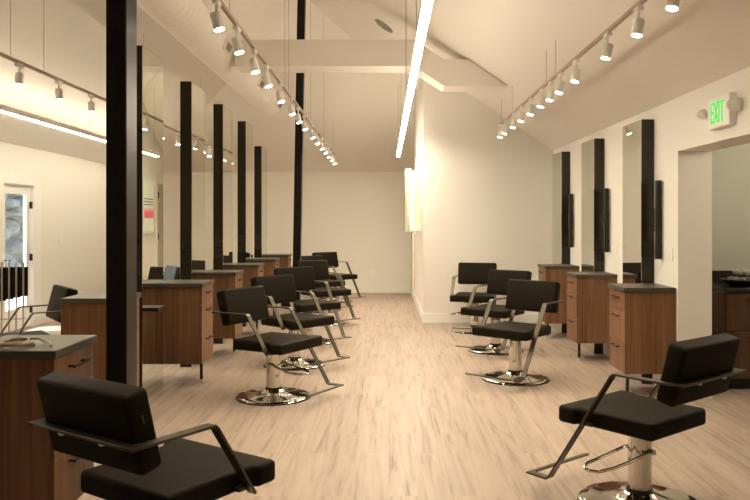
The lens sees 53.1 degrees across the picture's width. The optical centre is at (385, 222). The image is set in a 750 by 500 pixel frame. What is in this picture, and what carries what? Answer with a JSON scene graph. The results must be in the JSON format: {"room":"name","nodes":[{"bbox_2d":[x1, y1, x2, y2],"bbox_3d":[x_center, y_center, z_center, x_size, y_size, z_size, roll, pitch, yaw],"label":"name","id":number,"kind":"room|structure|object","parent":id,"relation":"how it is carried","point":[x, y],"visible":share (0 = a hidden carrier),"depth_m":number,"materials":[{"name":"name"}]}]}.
{"room":"salon","nodes":[
{"label":"salon","id":0,"kind":"room"},
{"bbox_2d":[0,142,105,313],"bbox_3d":[-5.145,0.155,6.730,0.090,2.690,18.460,0,0,0],"label":"wall","id":1,"kind":"structure","parent":0,"point":[73,189],"depth_m":12.07,"materials":[{"name":"white paint"}]},
{"bbox_2d":[4,184,32,332],"bbox_3d":[-5.120,0.482,10.415,0.110,2.015,0.830,0,0,0],"label":"door","id":2,"kind":"structure","parent":1,"relation":"in","point":[8,188],"depth_m":10.71,"materials":[{"name":"white"}]},
{"bbox_2d":[0,173,40,332],"bbox_3d":[-5.140,0.420,10.460,0.120,2.160,1.200,0,0,0],"label":"trim","id":3,"kind":"structure","parent":1,"relation":"attached to","point":[34,183],"depth_m":10.83,"materials":[{"name":"white"}]},
{"bbox_2d":[41,313,52,323],"bbox_3d":[-5.092,1.427,6.722,0.016,0.145,18.444,0,0,0],"label":"baseboard","id":4,"kind":"structure","parent":1,"relation":"attached to","point":[44,318],"depth_m":11.18,"materials":[{"name":"white"}]},
{"bbox_2d":[163,172,409,285],"bbox_3d":[-1.300,0.155,16.060,7.600,2.690,0.200,0,0,0],"label":"wall","id":5,"kind":"structure","parent":0,"point":[357,216],"depth_m":15.96,"materials":[{"name":"white paint"}]},
{"bbox_2d":[339,286,409,292],"bbox_3d":[-2.268,1.427,15.952,5.665,0.145,0.016,0,0,0],"label":"baseboard","id":6,"kind":"structure","parent":5,"relation":"attached to","point":[362,289],"depth_m":15.94,"materials":[{"name":"white"}]},
{"bbox_2d":[0,0,749,171],"bbox_3d":[-1.300,-2.422,6.730,7.600,2.704,18.460,0,0,0],"label":"ceiling","id":7,"kind":"structure","parent":0,"point":[701,43],"depth_m":9.17,"materials":[{"name":"paint"}]},
{"bbox_2d":[0,104,105,141],"bbox_3d":[-4.260,-1.431,8.900,0.060,0.409,10.000,0,0,0],"label":"linear light","id":8,"kind":"object","parent":7,"relation":"hanging from","point":[4,109],"visible":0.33,"depth_m":9.44,"materials":[{"name":"white plastic"}]},
{"bbox_2d":[0,0,212,147],"bbox_3d":[-3.100,-1.883,8.000,0.026,1.082,14.000,0,0,0],"label":"track","id":9,"kind":"object","parent":7,"relation":"hanging from","point":[3,55],"visible":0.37,"depth_m":6.80,"materials":[{"name":"metal"}]},
{"bbox_2d":[15,63,23,85],"bbox_3d":[-3.099,-1.249,6.350,0.071,0.186,0.100,0,0,0],"label":"track spotlight","id":10,"kind":"object","parent":9,"relation":"hanging from","point":[19,76],"visible":1,"depth_m":6.33,"materials":[{"name":"white plastic"}]},
{"bbox_2d":[55,80,62,100],"bbox_3d":[-3.098,-1.249,7.120,0.080,0.186,0.100,0,0,0],"label":"track spotlight","id":11,"kind":"object","parent":9,"relation":"hanging from","point":[58,92],"visible":1,"depth_m":7.09,"materials":[{"name":"white plastic"}]},
{"bbox_2d":[88,94,94,112],"bbox_3d":[-3.099,-1.249,7.900,0.075,0.185,0.100,0,0,0],"label":"track spotlight","id":12,"kind":"object","parent":9,"relation":"hanging from","point":[91,107],"visible":1,"depth_m":7.87,"materials":[{"name":"white plastic"}]},
{"bbox_2d":[175,132,179,144],"bbox_3d":[-3.099,-1.249,11.200,0.075,0.185,0.100,0,0,0],"label":"track spotlight","id":13,"kind":"object","parent":9,"relation":"hanging from","point":[177,133],"visible":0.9,"depth_m":11.17,"materials":[{"name":"white plastic"}]},
{"bbox_2d":[137,0,281,115],"bbox_3d":[-2.135,-2.210,7.013,0.523,0.492,13.625,0,0,0],"label":"duct","id":14,"kind":"object","parent":7,"relation":"hanging from","point":[189,22],"visible":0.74,"depth_m":8.57,"materials":[{"name":"white metal"}]},
{"bbox_2d":[222,39,232,54],"bbox_3d":[-1.908,-2.122,9.070,0.068,0.120,0.320,0,0,0],"label":"register","id":15,"kind":"object","parent":14,"relation":"attached to","point":[227,46],"depth_m":9.02,"materials":[{"name":"beige"}]},
{"bbox_2d":[257,78,263,89],"bbox_3d":[-1.908,-2.122,11.500,0.068,0.120,0.320,0,0,0],"label":"register","id":16,"kind":"object","parent":14,"relation":"attached to","point":[260,84],"depth_m":11.42,"materials":[{"name":"beige"}]},
{"bbox_2d":[219,0,334,154],"bbox_3d":[-1.020,-2.400,8.050,0.026,2.116,14.100,0,0,0],"label":"track","id":17,"kind":"object","parent":7,"relation":"hanging from","point":[223,7],"visible":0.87,"depth_m":7.05,"materials":[{"name":"metal"}]},
{"bbox_2d":[210,0,224,31],"bbox_3d":[-1.020,-1.248,4.530,0.085,0.187,0.096,0,0,-38],"label":"track spotlight","id":18,"kind":"object","parent":17,"relation":"hanging from","point":[216,18],"visible":1,"depth_m":4.50,"materials":[{"name":"white plastic"}]},
{"bbox_2d":[231,25,243,54],"bbox_3d":[-1.020,-1.248,5.150,0.084,0.187,0.096,0,0,-37],"label":"track spotlight","id":19,"kind":"object","parent":17,"relation":"hanging from","point":[236,41],"visible":1,"depth_m":5.12,"materials":[{"name":"white plastic"}]},
{"bbox_2d":[249,48,259,73],"bbox_3d":[-1.017,-1.248,5.820,0.085,0.187,0.100,0,0,0],"label":"track spotlight","id":20,"kind":"object","parent":17,"relation":"hanging from","point":[254,66],"visible":1,"depth_m":5.79,"materials":[{"name":"white plastic"}]},
{"bbox_2d":[261,65,271,87],"bbox_3d":[-1.020,-1.248,6.420,0.089,0.188,0.094,0,0,-41],"label":"track spotlight","id":21,"kind":"object","parent":17,"relation":"hanging from","point":[265,77],"visible":1,"depth_m":6.39,"materials":[{"name":"white plastic"}]},
{"bbox_2d":[276,83,284,102],"bbox_3d":[-1.020,-1.248,7.250,0.079,0.187,0.100,0,0,-32],"label":"track spotlight","id":22,"kind":"object","parent":17,"relation":"hanging from","point":[279,94],"visible":1,"depth_m":7.22,"materials":[{"name":"white plastic"}]},
{"bbox_2d":[287,97,294,114],"bbox_3d":[-1.020,-1.248,8.080,0.085,0.187,0.096,0,0,-38],"label":"track spotlight","id":23,"kind":"object","parent":17,"relation":"hanging from","point":[290,107],"visible":1,"depth_m":8.05,"materials":[{"name":"white plastic"}]},
{"bbox_2d":[295,107,301,123],"bbox_3d":[-1.020,-1.248,8.750,0.084,0.187,0.096,0,0,-37],"label":"track spotlight","id":24,"kind":"object","parent":17,"relation":"hanging from","point":[297,116],"visible":1,"depth_m":8.72,"materials":[{"name":"white plastic"}]},
{"bbox_2d":[301,115,307,129],"bbox_3d":[-1.017,-1.248,9.400,0.085,0.187,0.100,0,0,0],"label":"track spotlight","id":25,"kind":"object","parent":17,"relation":"hanging from","point":[304,124],"visible":0.96,"depth_m":9.37,"materials":[{"name":"white plastic"}]},
{"bbox_2d":[309,125,314,138],"bbox_3d":[-1.020,-1.248,10.350,0.089,0.188,0.094,0,0,-41],"label":"track spotlight","id":26,"kind":"object","parent":17,"relation":"hanging from","point":[311,133],"visible":1,"depth_m":10.32,"materials":[{"name":"white plastic"}]},
{"bbox_2d":[314,131,319,144],"bbox_3d":[-1.020,-1.248,11.100,0.079,0.187,0.100,0,0,-32],"label":"track spotlight","id":27,"kind":"object","parent":17,"relation":"hanging from","point":[316,139],"visible":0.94,"depth_m":11.07,"materials":[{"name":"white plastic"}]},
{"bbox_2d":[235,40,506,91],"bbox_3d":[-0.180,-2.007,9.640,3.430,0.585,0.420,0,0,0],"label":"ceiling beam","id":28,"kind":"structure","parent":7,"relation":"attached to","point":[305,56],"depth_m":9.43,"materials":[{"name":"paint"}]},
{"bbox_2d":[375,19,392,32],"bbox_3d":[-0.023,-2.777,10.600,0.254,0.179,0.300,0,0,5],"label":"ceiling vent","id":29,"kind":"object","parent":7,"relation":"in","point":[381,24],"visible":1,"depth_m":10.55,"materials":[{"name":"beige"}]},
{"bbox_2d":[397,0,432,156],"bbox_3d":[0.236,-1.915,8.950,0.060,1.378,10.100,0,0,0],"label":"linear light","id":30,"kind":"object","parent":7,"relation":"hanging from","point":[425,7],"visible":0.94,"depth_m":5.75,"materials":[{"name":"white plastic"}]},
{"bbox_2d":[499,0,647,123],"bbox_3d":[1.575,-1.518,5.675,0.026,0.351,9.350,0,0,0],"label":"track","id":31,"kind":"object","parent":7,"relation":"hanging from","point":[629,12],"visible":0.94,"depth_m":6.01,"materials":[{"name":"metal"}]},
{"bbox_2d":[497,124,502,137],"bbox_3d":[1.572,-1.249,10.250,0.085,0.187,0.100,0,0,0],"label":"track spotlight","id":32,"kind":"object","parent":31,"relation":"hanging from","point":[500,134],"visible":0.94,"depth_m":10.22,"materials":[{"name":"white plastic"}]},
{"bbox_2d":[502,120,507,134],"bbox_3d":[1.572,-1.249,9.850,0.087,0.187,0.100,0,0,0],"label":"track spotlight","id":33,"kind":"object","parent":31,"relation":"hanging from","point":[505,128],"visible":1,"depth_m":9.82,"materials":[{"name":"white plastic"}]},
{"bbox_2d":[510,113,516,127],"bbox_3d":[1.572,-1.249,9.200,0.084,0.186,0.100,0,0,0],"label":"track spotlight","id":34,"kind":"object","parent":31,"relation":"hanging from","point":[514,121],"visible":1,"depth_m":9.17,"materials":[{"name":"white plastic"}]},
{"bbox_2d":[518,106,524,121],"bbox_3d":[1.575,-1.248,8.650,0.081,0.188,0.099,0,0,33],"label":"track spotlight","id":35,"kind":"object","parent":31,"relation":"hanging from","point":[522,114],"visible":1,"depth_m":8.62,"materials":[{"name":"white plastic"}]},
{"bbox_2d":[527,98,534,115],"bbox_3d":[1.572,-1.249,8.100,0.085,0.187,0.100,0,0,0],"label":"track spotlight","id":36,"kind":"object","parent":31,"relation":"hanging from","point":[531,107],"visible":1,"depth_m":8.07,"materials":[{"name":"white plastic"}]},
{"bbox_2d":[537,88,545,107],"bbox_3d":[1.572,-1.249,7.550,0.087,0.187,0.100,0,0,0],"label":"track spotlight","id":37,"kind":"object","parent":31,"relation":"hanging from","point":[541,102],"visible":1,"depth_m":7.52,"materials":[{"name":"white plastic"}]},
{"bbox_2d":[546,81,554,101],"bbox_3d":[1.572,-1.249,7.150,0.084,0.186,0.100,0,0,0],"label":"track spotlight","id":38,"kind":"object","parent":31,"relation":"hanging from","point":[550,94],"visible":1,"depth_m":7.12,"materials":[{"name":"white plastic"}]},
{"bbox_2d":[555,72,564,93],"bbox_3d":[1.575,-1.248,6.750,0.081,0.188,0.099,0,0,33],"label":"track spotlight","id":39,"kind":"object","parent":31,"relation":"hanging from","point":[560,85],"visible":1,"depth_m":6.72,"materials":[{"name":"white plastic"}]},
{"bbox_2d":[571,59,580,82],"bbox_3d":[1.572,-1.249,6.200,0.085,0.187,0.100,0,0,0],"label":"track spotlight","id":40,"kind":"object","parent":31,"relation":"hanging from","point":[575,76],"visible":1,"depth_m":6.17,"materials":[{"name":"white plastic"}]},
{"bbox_2d":[601,32,612,59],"bbox_3d":[1.572,-1.249,5.320,0.087,0.187,0.100,0,0,0],"label":"track spotlight","id":41,"kind":"object","parent":31,"relation":"hanging from","point":[607,48],"visible":1,"depth_m":5.29,"materials":[{"name":"white plastic"}]},
{"bbox_2d":[631,5,644,37],"bbox_3d":[1.572,-1.249,4.670,0.084,0.186,0.100,0,0,0],"label":"track spotlight","id":42,"kind":"object","parent":31,"relation":"hanging from","point":[638,24],"visible":1,"depth_m":4.64,"materials":[{"name":"white plastic"}]},
{"bbox_2d":[666,0,679,10],"bbox_3d":[1.575,-1.248,4.090,0.081,0.188,0.099,0,0,33],"label":"track spotlight","id":43,"kind":"object","parent":31,"relation":"hanging from","point":[672,5],"visible":1,"depth_m":4.06,"materials":[{"name":"white plastic"}]},
{"bbox_2d":[7,293,749,499],"bbox_3d":[-0.050,1.550,6.730,10.700,0.100,18.860,0,0,0],"label":"floor","id":44,"kind":"structure","parent":0,"point":[407,421],"depth_m":5.60,"materials":[{"name":"brown wood"}]},
{"bbox_2d":[0,262,27,332],"bbox_3d":[-4.610,0.995,9.284,0.324,1.010,0.180,0,0,-12],"label":"railing","id":45,"kind":"object","parent":44,"relation":"on","point":[13,280],"visible":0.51,"depth_m":9.29,"materials":[{"name":"black metal"}]},
{"bbox_2d":[0,284,77,336],"bbox_3d":[-3.219,1.037,6.512,0.936,0.927,0.648,0,0,-36],"label":"salon chair","id":46,"kind":"object","parent":44,"relation":"on","point":[53,311],"visible":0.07,"depth_m":6.66,"materials":[{"name":"brown"}]},
{"bbox_2d":[0,335,96,499],"bbox_3d":[-1.649,1.030,3.505,0.471,0.940,0.474,0,0,0],"label":"base cabinet","id":47,"kind":"object","parent":44,"relation":"on","point":[30,467],"visible":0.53,"depth_m":3.28,"materials":[{"name":"brown wood"}]},
{"bbox_2d":[0,337,51,346],"bbox_3d":[-1.629,0.543,3.402,0.268,0.031,0.150,0,0,0],"label":"coiled cord","id":48,"kind":"object","parent":47,"relation":"on","point":[16,341],"visible":1,"depth_m":3.41,"materials":[{"name":"beige plastic"}]},
{"bbox_2d":[60,293,140,385],"bbox_3d":[-2.164,1.030,5.765,0.471,0.940,0.474,0,0,0],"label":"base cabinet","id":49,"kind":"object","parent":44,"relation":"on","point":[84,313],"visible":0.33,"depth_m":5.54,"materials":[{"name":"brown wood"}]},
{"bbox_2d":[106,0,136,385],"bbox_3d":[-1.302,-1.050,3.700,0.161,5.100,0.220,0,0,0],"label":"support post","id":50,"kind":"object","parent":44,"relation":"on","point":[121,15],"visible":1,"depth_m":3.62,"materials":[{"name":"black metal"}]},
{"bbox_2d":[27,371,274,499],"bbox_3d":[-0.845,1.037,3.070,0.648,0.927,0.936,0,0,34],"label":"salon chair","id":51,"kind":"object","parent":44,"relation":"on","point":[110,424],"visible":1,"depth_m":2.79,"materials":[{"name":"leather"}]},
{"bbox_2d":[137,45,164,398],"bbox_3d":[-2.008,0.018,6.492,0.252,2.965,0.596,0,0,0],"label":"mirror","id":52,"kind":"object","parent":44,"relation":"on","point":[149,66],"visible":0.65,"depth_m":6.39,"materials":[{"name":"black mirror"}]},
{"bbox_2d":[137,244,138,275],"bbox_3d":[-2.072,0.310,6.198,0.076,0.260,0.008,0,0,0],"label":"outlet plate","id":53,"kind":"object","parent":52,"relation":"attached to","point":[137,244],"depth_m":6.19,"materials":[{"name":"black"}]},
{"bbox_2d":[141,305,164,310],"bbox_3d":[-1.952,0.720,6.300,0.140,0.030,0.200,0,0,0],"label":"shelf","id":54,"kind":"object","parent":52,"relation":"attached to","point":[143,307],"depth_m":6.22,"materials":[{"name":"black"}]},
{"bbox_2d":[163,267,179,279],"bbox_3d":[-3.019,1.037,9.372,0.936,0.927,0.648,0,0,-36],"label":"salon chair","id":55,"kind":"object","parent":44,"relation":"on","point":[177,275],"visible":0.02,"depth_m":9.41,"materials":[{"name":"brown"}]},
{"bbox_2d":[163,265,179,280],"bbox_3d":[-2.718,0.694,9.615,0.184,0.275,0.360,0,0,-36],"label":"cape","id":56,"kind":"object","parent":55,"relation":"on","point":[170,271],"visible":0.53,"depth_m":9.58,"materials":[{"name":"fabric"}]},
{"bbox_2d":[163,280,213,382],"bbox_3d":[-1.889,1.030,7.125,0.471,0.940,0.474,0,0,0],"label":"base cabinet","id":57,"kind":"object","parent":44,"relation":"on","point":[187,315],"visible":0.96,"depth_m":6.90,"materials":[{"name":"brown wood"}]},
{"bbox_2d":[180,81,204,366],"bbox_3d":[-2.072,0.018,8.072,0.124,2.965,0.596,0,0,0],"label":"mirror","id":58,"kind":"object","parent":44,"relation":"on","point":[192,97],"visible":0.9,"depth_m":7.81,"materials":[{"name":"black mirror"}]},
{"bbox_2d":[182,240,188,264],"bbox_3d":[-2.072,0.310,7.778,0.076,0.260,0.008,0,0,0],"label":"outlet plate","id":59,"kind":"object","parent":58,"relation":"attached to","point":[185,243],"depth_m":7.77,"materials":[{"name":"black"}]},
{"bbox_2d":[213,104,232,343],"bbox_3d":[-2.072,0.018,9.572,0.124,2.965,0.596,0,0,0],"label":"mirror","id":60,"kind":"object","parent":44,"relation":"on","point":[222,115],"visible":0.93,"depth_m":9.28,"materials":[{"name":"black mirror"}]},
{"bbox_2d":[215,237,220,257],"bbox_3d":[-2.072,0.310,9.278,0.076,0.260,0.008,0,0,0],"label":"outlet plate","id":61,"kind":"object","parent":60,"relation":"attached to","point":[217,239],"depth_m":9.27,"materials":[{"name":"black"}]},
{"bbox_2d":[205,270,243,353],"bbox_3d":[-1.889,1.030,8.645,0.471,0.940,0.474,0,0,0],"label":"base cabinet","id":62,"kind":"object","parent":44,"relation":"on","point":[223,279],"visible":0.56,"depth_m":8.42,"materials":[{"name":"brown wood"}]},
{"bbox_2d":[237,121,252,326],"bbox_3d":[-2.072,0.020,11.092,0.124,2.960,0.596,0,0,0],"label":"mirror","id":63,"kind":"object","parent":44,"relation":"on","point":[244,129],"visible":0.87,"depth_m":10.80,"materials":[{"name":"black mirror"}]},
{"bbox_2d":[239,235,243,252],"bbox_3d":[-2.072,0.310,10.798,0.076,0.260,0.008,0,0,0],"label":"outlet plate","id":64,"kind":"object","parent":63,"relation":"attached to","point":[241,237],"depth_m":10.80,"materials":[{"name":"black"}]},
{"bbox_2d":[233,263,263,329],"bbox_3d":[-1.889,1.030,10.165,0.471,0.940,0.474,0,0,0],"label":"base cabinet","id":65,"kind":"object","parent":44,"relation":"on","point":[251,270],"visible":0.3,"depth_m":9.94,"materials":[{"name":"brown wood"}]},
{"bbox_2d":[254,146,266,257],"bbox_3d":[-2.072,0.130,12.472,0.124,2.740,0.596,0,0,0],"label":"mirror","id":66,"kind":"object","parent":44,"relation":"on","point":[260,153],"visible":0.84,"depth_m":12.18,"materials":[{"name":"black mirror"}]},
{"bbox_2d":[256,234,259,249],"bbox_3d":[-2.072,0.310,12.178,0.076,0.260,0.008,0,0,0],"label":"outlet plate","id":67,"kind":"object","parent":66,"relation":"attached to","point":[257,235],"depth_m":12.17,"materials":[{"name":"black"}]},
{"bbox_2d":[253,258,279,314],"bbox_3d":[-1.889,1.030,11.685,0.471,0.940,0.474,0,0,0],"label":"base cabinet","id":68,"kind":"object","parent":44,"relation":"on","point":[270,264],"visible":0.27,"depth_m":11.46,"materials":[{"name":"brown wood"}]},
{"bbox_2d":[211,285,343,405],"bbox_3d":[-0.921,1.037,6.426,0.936,0.927,0.648,0,0,30],"label":"salon chair","id":69,"kind":"object","parent":44,"relation":"on","point":[245,304],"visible":1,"depth_m":6.39,"materials":[{"name":"brown"}]},
{"bbox_2d":[267,254,291,267],"bbox_3d":[-1.889,1.030,13.205,0.471,0.940,0.474,0,0,0],"label":"base cabinet","id":70,"kind":"object","parent":44,"relation":"on","point":[285,259],"visible":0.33,"depth_m":12.98,"materials":[{"name":"brown wood"}]},
{"bbox_2d":[293,0,305,312],"bbox_3d":[-1.380,-1.010,11.810,0.240,5.020,0.200,0,0,0],"label":"support post","id":71,"kind":"object","parent":44,"relation":"on","point":[301,4],"visible":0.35,"depth_m":11.74,"materials":[{"name":"black metal"}]},
{"bbox_2d":[250,274,349,370],"bbox_3d":[-0.924,1.037,7.868,0.936,0.927,0.648,0,0,42],"label":"salon chair","id":72,"kind":"object","parent":44,"relation":"on","point":[278,289],"visible":0.72,"depth_m":7.88,"materials":[{"name":"brown"}]},
{"bbox_2d":[274,266,351,344],"bbox_3d":[-0.942,1.037,9.341,0.648,0.927,0.936,0,0,-36],"label":"salon chair","id":73,"kind":"object","parent":44,"relation":"on","point":[304,279],"visible":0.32,"depth_m":9.47,"materials":[{"name":"brown"}]},
{"bbox_2d":[301,255,352,312],"bbox_3d":[-1.069,1.037,12.713,0.648,0.927,0.936,0,0,-40],"label":"salon chair","id":74,"kind":"object","parent":44,"relation":"on","point":[332,283],"visible":0.18,"depth_m":12.68,"materials":[{"name":"brown"}]},
{"bbox_2d":[294,260,360,325],"bbox_3d":[-0.892,1.037,11.111,0.648,0.927,0.936,0,0,-36],"label":"salon chair","id":75,"kind":"object","parent":44,"relation":"on","point":[320,267],"visible":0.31,"depth_m":11.19,"materials":[{"name":"brown"}]},
{"bbox_2d":[312,252,363,302],"bbox_3d":[-0.919,1.037,14.263,0.648,0.927,0.936,0,0,-40],"label":"salon chair","id":76,"kind":"object","parent":44,"relation":"on","point":[331,257],"visible":0.41,"depth_m":14.39,"materials":[{"name":"brown"}]},
{"bbox_2d":[449,262,496,333],"bbox_3d":[1.209,1.037,10.336,0.667,0.927,0.936,0,0,14],"label":"salon chair","id":77,"kind":"object","parent":44,"relation":"on","point":[468,273],"visible":0.65,"depth_m":10.55,"materials":[{"name":"brown"}]},
{"bbox_2d":[455,269,531,355],"bbox_3d":[1.277,1.037,8.730,0.688,0.927,0.936,0,0,37],"label":"salon chair","id":78,"kind":"object","parent":44,"relation":"on","point":[498,280],"visible":0.77,"depth_m":8.74,"materials":[{"name":"brown"}]},
{"bbox_2d":[465,279,565,385],"bbox_3d":[1.215,1.037,7.153,0.648,0.927,0.936,0,0,40],"label":"salon chair","id":79,"kind":"object","parent":44,"relation":"on","point":[542,297],"visible":1,"depth_m":7.16,"materials":[{"name":"brown"}]},
{"bbox_2d":[537,264,578,337],"bbox_3d":[2.264,1.030,9.900,0.471,0.940,0.474,0,0,0],"label":"base cabinet","id":80,"kind":"object","parent":44,"relation":"on","point":[547,272],"visible":0.56,"depth_m":9.67,"materials":[{"name":"brown wood"}]},
{"bbox_2d":[566,272,617,360],"bbox_3d":[2.264,1.030,8.315,0.471,0.940,0.474,0,0,0],"label":"base cabinet","id":81,"kind":"object","parent":44,"relation":"on","point":[588,305],"visible":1,"depth_m":8.09,"materials":[{"name":"brown wood"}]},
{"bbox_2d":[526,333,746,499],"bbox_3d":[1.313,1.037,4.027,0.681,0.927,0.936,0,0,-39],"label":"salon chair","id":82,"kind":"object","parent":44,"relation":"on","point":[694,369],"visible":1,"depth_m":3.86,"materials":[{"name":"brown"}]},
{"bbox_2d":[608,283,675,391],"bbox_3d":[2.257,1.030,6.670,0.471,0.940,0.474,0,0,0],"label":"base cabinet","id":83,"kind":"object","parent":44,"relation":"on","point":[642,316],"visible":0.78,"depth_m":6.45,"materials":[{"name":"brown wood"}]},
{"bbox_2d":[712,270,749,387],"bbox_3d":[4.048,0.985,7.014,2.445,1.030,0.668,0,0,0],"label":"base cabinet","id":84,"kind":"object","parent":44,"relation":"on","point":[730,304],"depth_m":6.70,"materials":[{"name":"brown wood"}]},
{"bbox_2d":[712,282,749,292],"bbox_3d":[4.048,0.605,7.019,2.445,0.040,0.658,0,0,0],"label":"countertop","id":85,"kind":"structure","parent":84,"relation":"on","point":[723,287],"depth_m":6.73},
{"bbox_2d":[719,277,749,286],"bbox_3d":[3.310,0.552,6.910,0.430,0.062,0.430,0,0,0],"label":"bowl","id":86,"kind":"object","parent":84,"relation":"on","point":[740,283],"visible":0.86,"depth_m":6.79,"materials":[{"name":"black"}]},
{"bbox_2d":[727,276,738,279],"bbox_3d":[3.202,0.518,6.910,0.045,0.048,0.120,0,0,-8],"label":"rolled towel","id":87,"kind":"object","parent":86,"relation":"in","point":[731,277],"visible":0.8,"depth_m":6.89,"materials":[{"name":"white fabric"}]},
{"bbox_2d":[732,269,741,274],"bbox_3d":[3.238,0.456,6.910,0.045,0.048,0.120,0,0,6],"label":"rolled towel","id":88,"kind":"object","parent":87,"relation":"on","point":[737,271],"visible":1,"depth_m":6.88,"materials":[{"name":"white fabric"}]},
{"bbox_2d":[412,78,552,312],"bbox_3d":[1.532,-0.453,13.575,1.935,3.906,4.770,0,0,0],"label":"wall","id":89,"kind":"structure","parent":0,"point":[486,197],"depth_m":11.19,"materials":[{"name":"white paint"}]},
{"bbox_2d":[411,232,411,294],"bbox_3d":[0.541,0.360,15.390,0.042,2.260,0.820,0,0,0],"label":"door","id":90,"kind":"structure","parent":89,"relation":"in","point":[411,232],"depth_m":15.43,"materials":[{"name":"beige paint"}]},
{"bbox_2d":[410,232,413,297],"bbox_3d":[0.545,0.310,15.390,0.040,2.380,1.060,0,0,0],"label":"trim","id":91,"kind":"structure","parent":89,"relation":"attached to","point":[410,232],"depth_m":14.86,"materials":[{"name":"white"}]},
{"bbox_2d":[405,168,420,231],"bbox_3d":[0.443,-0.360,12.350,0.245,1.020,0.616,0,0,0],"label":"wall lamp","id":92,"kind":"object","parent":89,"relation":"attached to","point":[412,178],"visible":1,"depth_m":12.05,"materials":[{"name":"beige"}]},
{"bbox_2d":[553,67,749,343],"bbox_3d":[2.645,0.155,6.730,0.290,2.690,18.460,0,0,0],"label":"wall","id":93,"kind":"structure","parent":0,"point":[684,145],"depth_m":6.41,"materials":[{"name":"white paint"}]},
{"bbox_2d":[552,152,569,332],"bbox_3d":[2.439,0.270,10.422,0.119,2.460,0.566,0,0,0],"label":"mirror","id":94,"kind":"object","parent":93,"relation":"attached to","point":[561,160],"visible":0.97,"depth_m":10.20,"materials":[{"name":"black mirror"}]},
{"bbox_2d":[563,236,568,254],"bbox_3d":[2.442,0.310,10.143,0.076,0.260,0.008,0,0,0],"label":"outlet plate","id":95,"kind":"object","parent":94,"relation":"attached to","point":[565,238],"depth_m":10.14,"materials":[{"name":"black"}]},
{"bbox_2d":[413,291,712,397],"bbox_3d":[1.669,1.427,6.722,2.241,0.145,18.444,0,0,0],"label":"baseboard","id":96,"kind":"structure","parent":93,"relation":"attached to","point":[425,317],"depth_m":11.17,"materials":[{"name":"white"}]},
{"bbox_2d":[569,194,574,246],"bbox_3d":[2.467,-0.025,9.945,0.066,0.710,0.070,0,0,0],"label":"rail","id":97,"kind":"object","parent":93,"relation":"attached to","point":[571,196],"visible":1,"depth_m":9.93,"materials":[{"name":"black metal"}]},
{"bbox_2d":[581,138,603,353],"bbox_3d":[2.439,0.270,8.837,0.119,2.460,0.566,0,0,0],"label":"mirror","id":98,"kind":"object","parent":93,"relation":"attached to","point":[592,151],"visible":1,"depth_m":8.62,"materials":[{"name":"black mirror"}]},
{"bbox_2d":[596,238,602,260],"bbox_3d":[2.442,0.310,8.558,0.076,0.260,0.008,0,0,0],"label":"outlet plate","id":99,"kind":"object","parent":98,"relation":"attached to","point":[599,241],"depth_m":8.55,"materials":[{"name":"black"}]},
{"bbox_2d":[603,188,610,251],"bbox_3d":[2.467,-0.025,8.360,0.066,0.710,0.070,0,0,0],"label":"rail","id":100,"kind":"object","parent":93,"relation":"attached to","point":[607,192],"visible":1,"depth_m":8.34,"materials":[{"name":"black metal"}]},
{"bbox_2d":[623,119,653,383],"bbox_3d":[2.439,0.270,7.252,0.119,2.460,0.566,0,0,0],"label":"mirror","id":101,"kind":"object","parent":93,"relation":"attached to","point":[638,137],"visible":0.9,"depth_m":7.03,"materials":[{"name":"black mirror"}]},
{"bbox_2d":[644,242,651,269],"bbox_3d":[2.442,0.310,6.973,0.076,0.260,0.008,0,0,0],"label":"outlet plate","id":102,"kind":"object","parent":101,"relation":"attached to","point":[647,245],"depth_m":6.97,"materials":[{"name":"black"}]},
{"bbox_2d":[654,180,663,258],"bbox_3d":[2.467,-0.025,6.775,0.066,0.710,0.070,0,0,0],"label":"rail","id":103,"kind":"object","parent":93,"relation":"attached to","point":[659,185],"visible":1,"depth_m":6.76,"materials":[{"name":"black metal"}]},
{"bbox_2d":[667,248,672,260],"bbox_3d":[2.494,0.280,6.580,0.011,0.116,0.120,0,0,0],"label":"light switch","id":104,"kind":"object","parent":93,"relation":"attached to","point":[669,250],"visible":1,"depth_m":6.57,"materials":[{"name":"white plastic"}]},
{"bbox_2d":[696,92,741,129],"bbox_3d":[2.442,-0.815,5.503,0.116,0.230,0.564,0,0,0],"label":"exit sign","id":105,"kind":"object","parent":93,"relation":"attached to","point":[721,111],"visible":1,"depth_m":5.45,"materials":[{"name":"white plastic"}]},
{"bbox_2d":[696,108,707,119],"bbox_3d":[2.441,-0.830,5.733,0.108,0.090,0.103,0,0,0],"label":"lamp","id":106,"kind":"object","parent":105,"relation":"attached to","point":[702,114],"depth_m":5.73,"materials":[{"name":"white plastic"}]},
{"bbox_2d":[726,98,741,111],"bbox_3d":[2.440,-0.830,5.273,0.111,0.090,0.105,0,0,0],"label":"lamp","id":107,"kind":"object","parent":105,"relation":"attached to","point":[733,104],"depth_m":5.25,"materials":[{"name":"white plastic"}]},
{"bbox_2d":[712,143,749,269],"bbox_3d":[4.120,0.200,4.950,2.660,2.600,5.100,0,0,0],"label":"wall","id":108,"kind":"structure","parent":0,"point":[731,165],"depth_m":7.35,"materials":[{"name":"grey paint"}]},
{"bbox_2d":[712,270,749,281],"bbox_3d":[4.048,0.527,7.159,2.445,0.115,0.378,0,0,0],"label":"backsplash","id":109,"kind":"structure","parent":108,"relation":"attached to","point":[716,274],"depth_m":7.33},
{"label":"outside","id":110,"kind":"structure","parent":0,"visible":0},
{"bbox_2d":[5,296,21,310],"bbox_3d":[-9.095,1.570,15.000,7.810,0.100,22.000,0,0,0],"label":"ground","id":111,"kind":"structure","parent":110,"point":[19,300],"depth_m":14.07,"materials":[{"name":"concrete"}]},
{"bbox_2d":[5,193,22,266],"bbox_3d":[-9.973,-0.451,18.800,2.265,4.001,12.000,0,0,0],"label":"glass pane","id":112,"kind":"object","parent":111,"relation":"on","point":[13,202],"visible":0.13,"depth_m":18.91,"materials":[{"name":"glass"}]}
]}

